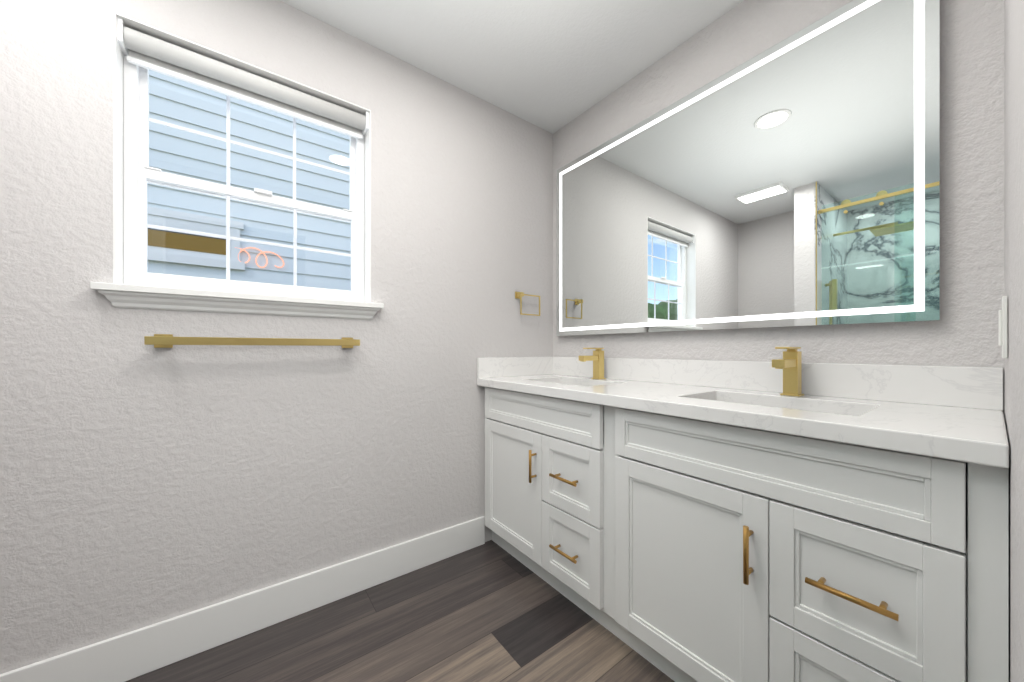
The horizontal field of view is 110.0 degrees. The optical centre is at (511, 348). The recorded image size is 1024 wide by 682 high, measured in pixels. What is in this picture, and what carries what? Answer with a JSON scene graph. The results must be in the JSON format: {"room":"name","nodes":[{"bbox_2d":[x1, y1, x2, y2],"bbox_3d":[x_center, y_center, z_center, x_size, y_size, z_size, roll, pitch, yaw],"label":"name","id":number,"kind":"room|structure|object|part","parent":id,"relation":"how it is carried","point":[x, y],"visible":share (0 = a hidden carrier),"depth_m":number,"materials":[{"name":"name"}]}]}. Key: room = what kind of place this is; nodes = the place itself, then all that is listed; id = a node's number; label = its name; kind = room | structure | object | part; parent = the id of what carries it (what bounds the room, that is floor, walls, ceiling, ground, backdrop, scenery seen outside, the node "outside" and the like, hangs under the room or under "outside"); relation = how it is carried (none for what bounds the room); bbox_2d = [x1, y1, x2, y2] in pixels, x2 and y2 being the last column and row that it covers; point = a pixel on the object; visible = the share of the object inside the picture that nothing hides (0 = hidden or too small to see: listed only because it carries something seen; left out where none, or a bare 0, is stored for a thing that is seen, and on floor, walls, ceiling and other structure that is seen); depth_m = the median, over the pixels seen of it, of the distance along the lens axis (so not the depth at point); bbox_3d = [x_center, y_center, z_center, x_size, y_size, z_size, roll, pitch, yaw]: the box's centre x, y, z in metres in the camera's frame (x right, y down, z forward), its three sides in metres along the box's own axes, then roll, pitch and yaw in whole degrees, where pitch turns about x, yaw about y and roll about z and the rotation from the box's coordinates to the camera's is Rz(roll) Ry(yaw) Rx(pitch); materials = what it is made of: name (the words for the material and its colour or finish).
{"room":"bathroom","nodes":[
{"label":"bathroom","id":0,"kind":"room"},
{"bbox_2d":[0,0,552,673],"bbox_3d":[-1.115,-0.152,1.354,3.620,2.440,0.150,0,0,-37],"label":"wall","id":1,"kind":"structure","parent":0,"point":[142,484],"depth_m":1.32,"materials":[{"name":"white paint"}]},
{"bbox_2d":[90,282,383,319],"bbox_3d":[-0.966,-0.169,1.400,0.876,0.074,0.135,0,0,-37],"label":"window sill","id":2,"kind":"structure","parent":1,"relation":"attached to","point":[142,297],"depth_m":1.29,"materials":[{"name":"white wood"}]},
{"bbox_2d":[113,11,370,302],"bbox_3d":[-1.002,-0.641,1.445,0.794,0.875,0.159,0,0,-37],"label":"window unit","id":3,"kind":"structure","parent":1,"relation":"in","point":[144,54],"depth_m":1.36,"materials":[{"name":"white plastic"}]},
{"bbox_2d":[117,17,368,140],"bbox_3d":[-0.983,-1.024,1.419,0.782,0.098,0.073,0,0,-37],"label":"shade","id":4,"kind":"object","parent":3,"relation":"attached to","point":[138,48],"depth_m":1.36,"materials":[{"name":"white fabric"}]},
{"bbox_3d":[-1.023,-0.641,1.473,0.680,0.759,0.029,0,0,-37],"label":"glass","id":5,"kind":"part","parent":3,"relation":"part of","materials":[{"name":"clear glass"}]},
{"bbox_2d":[0,516,484,681],"bbox_3d":[-1.086,0.993,1.273,2.330,0.150,0.015,0,0,-37],"label":"baseboard","id":6,"kind":"structure","parent":1,"relation":"attached to","point":[127,656],"depth_m":1.31,"materials":[{"name":"white wood"}]},
{"bbox_2d":[144,334,359,347],"bbox_3d":[-0.925,-0.027,1.355,0.647,0.046,0.073,0,0,-37],"label":"towel rail","id":7,"kind":"object","parent":1,"relation":"attached to","point":[163,340],"visible":1,"depth_m":1.28,"materials":[{"name":"gold metal"}]},
{"bbox_2d":[477,357,552,378],"bbox_3d":[0.032,0.102,2.101,0.543,0.110,0.020,0,0,-37],"label":"backsplash","id":8,"kind":"structure","parent":1,"relation":"attached to","point":[486,368],"depth_m":2.07,"materials":[{"name":"white stone"}]},
{"bbox_2d":[515,291,539,315],"bbox_3d":[0.095,-0.268,2.131,0.160,0.138,0.049,0,0,-37],"label":"towel ring","id":9,"kind":"object","parent":1,"relation":"attached to","point":[519,295],"visible":1,"depth_m":2.10,"materials":[{"name":"gold metal"}]},
{"bbox_2d":[125,540,674,681],"bbox_3d":[-0.174,1.118,0.091,3.620,0.100,3.300,0,0,-37],"label":"floor","id":10,"kind":"structure","parent":0,"point":[490,611],"depth_m":1.31,"materials":[{"name":"brown wood"}]},
{"bbox_2d":[477,383,1008,681],"bbox_3d":[0.536,0.633,1.434,0.574,0.870,1.692,0,0,-37],"label":"bathroom vanity","id":11,"kind":"object","parent":10,"relation":"on","point":[790,516],"depth_m":0.91,"materials":[{"name":"white paint"}]},
{"bbox_2d":[477,375,1008,458],"bbox_3d":[0.540,0.178,1.437,0.563,0.041,1.692,0,0,-37],"label":"countertop","id":12,"kind":"structure","parent":11,"relation":"on","point":[935,426],"depth_m":0.94,"materials":[{"name":"white stone"}]},
{"bbox_2d":[577,348,604,378],"bbox_3d":[0.416,0.075,1.867,0.162,0.165,0.054,0,0,-37],"label":"faucet","id":13,"kind":"object","parent":12,"relation":"on","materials":[{"name":"gold metal"}]},
{"bbox_2d":[769,347,804,394],"bbox_3d":[0.916,0.075,1.196,0.162,0.165,0.053,0,0,-37],"label":"faucet","id":14,"kind":"object","parent":12,"relation":"on","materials":[{"name":"gold metal"}]},
{"bbox_2d":[737,399,852,414],"bbox_3d":[0.797,0.257,1.107,0.312,0.142,0.472,0,0,-37],"label":"sink","id":15,"kind":"object","parent":12,"relation":"in","point":[738,400],"depth_m":1.18,"materials":[{"name":"white ceramic"}]},
{"bbox_2d":[280,0,743,133],"bbox_3d":[-0.174,-1.422,0.091,3.620,0.100,3.300,0,0,-37],"label":"ceiling","id":16,"kind":"structure","parent":0,"point":[552,66],"depth_m":1.59,"materials":[{"name":"white paint"}]},
{"bbox_2d":[553,0,1003,412],"bbox_3d":[1.262,-0.152,1.068,0.150,2.440,3.150,0,0,-37],"label":"wall","id":17,"kind":"structure","parent":0,"point":[963,331],"depth_m":1.06,"materials":[{"name":"white paint"}]},
{"bbox_2d":[557,0,939,335],"bbox_3d":[0.741,-0.591,1.609,0.033,1.021,1.519,0,0,-37],"label":"mirror","id":18,"kind":"object","parent":17,"relation":"attached to","point":[793,180],"visible":1,"depth_m":1.29,"materials":[{"name":"white mirror"}]},
{"bbox_2d":[553,357,1002,410],"bbox_3d":[0.758,0.102,1.599,0.020,0.110,1.692,0,0,-37],"label":"backsplash","id":19,"kind":"structure","parent":17,"relation":"attached to","point":[952,386],"depth_m":1.17,"materials":[{"name":"white stone"}]},
{"bbox_2d":[1004,0,1023,681],"bbox_3d":[-0.021,-0.152,-0.113,3.320,2.440,0.120,0,0,-37],"label":"wall","id":20,"kind":"structure","parent":0,"point":[1014,193],"depth_m":0.50,"materials":[{"name":"white paint"}]},
{"bbox_2d":[999,296,1007,357],"bbox_3d":[0.977,-0.042,0.714,0.080,0.120,0.010,0,0,-37],"label":"switch plate","id":21,"kind":"object","parent":20,"relation":"attached to","point":[1003,327],"visible":1,"depth_m":0.69,"materials":[{"name":"white plastic"}]},
{"label":"outside","id":22,"kind":"structure","parent":0,"visible":0},
{"bbox_3d":[-32.731,1.618,21.448,90.000,0.100,69.840,0,0,-37],"label":"lawn","id":23,"kind":"structure","parent":22,"visible":0},
{"bbox_2d":[147,70,350,290],"bbox_3d":[-3.647,-1.582,6.357,8.600,6.300,5.800,0,0,-37],"label":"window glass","id":24,"kind":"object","parent":23,"relation":"on","point":[256,218],"depth_m":3.81,"materials":[{"name":"blue"}]},
{"bbox_2d":[235,247,283,267],"bbox_3d":[-2.729,-0.987,3.887,0.440,0.212,0.012,0,0,-37],"label":"sign","id":25,"kind":"object","parent":24,"relation":"attached to","point":[258,255],"depth_m":3.88,"materials":[{"name":"pink"}]}
]}

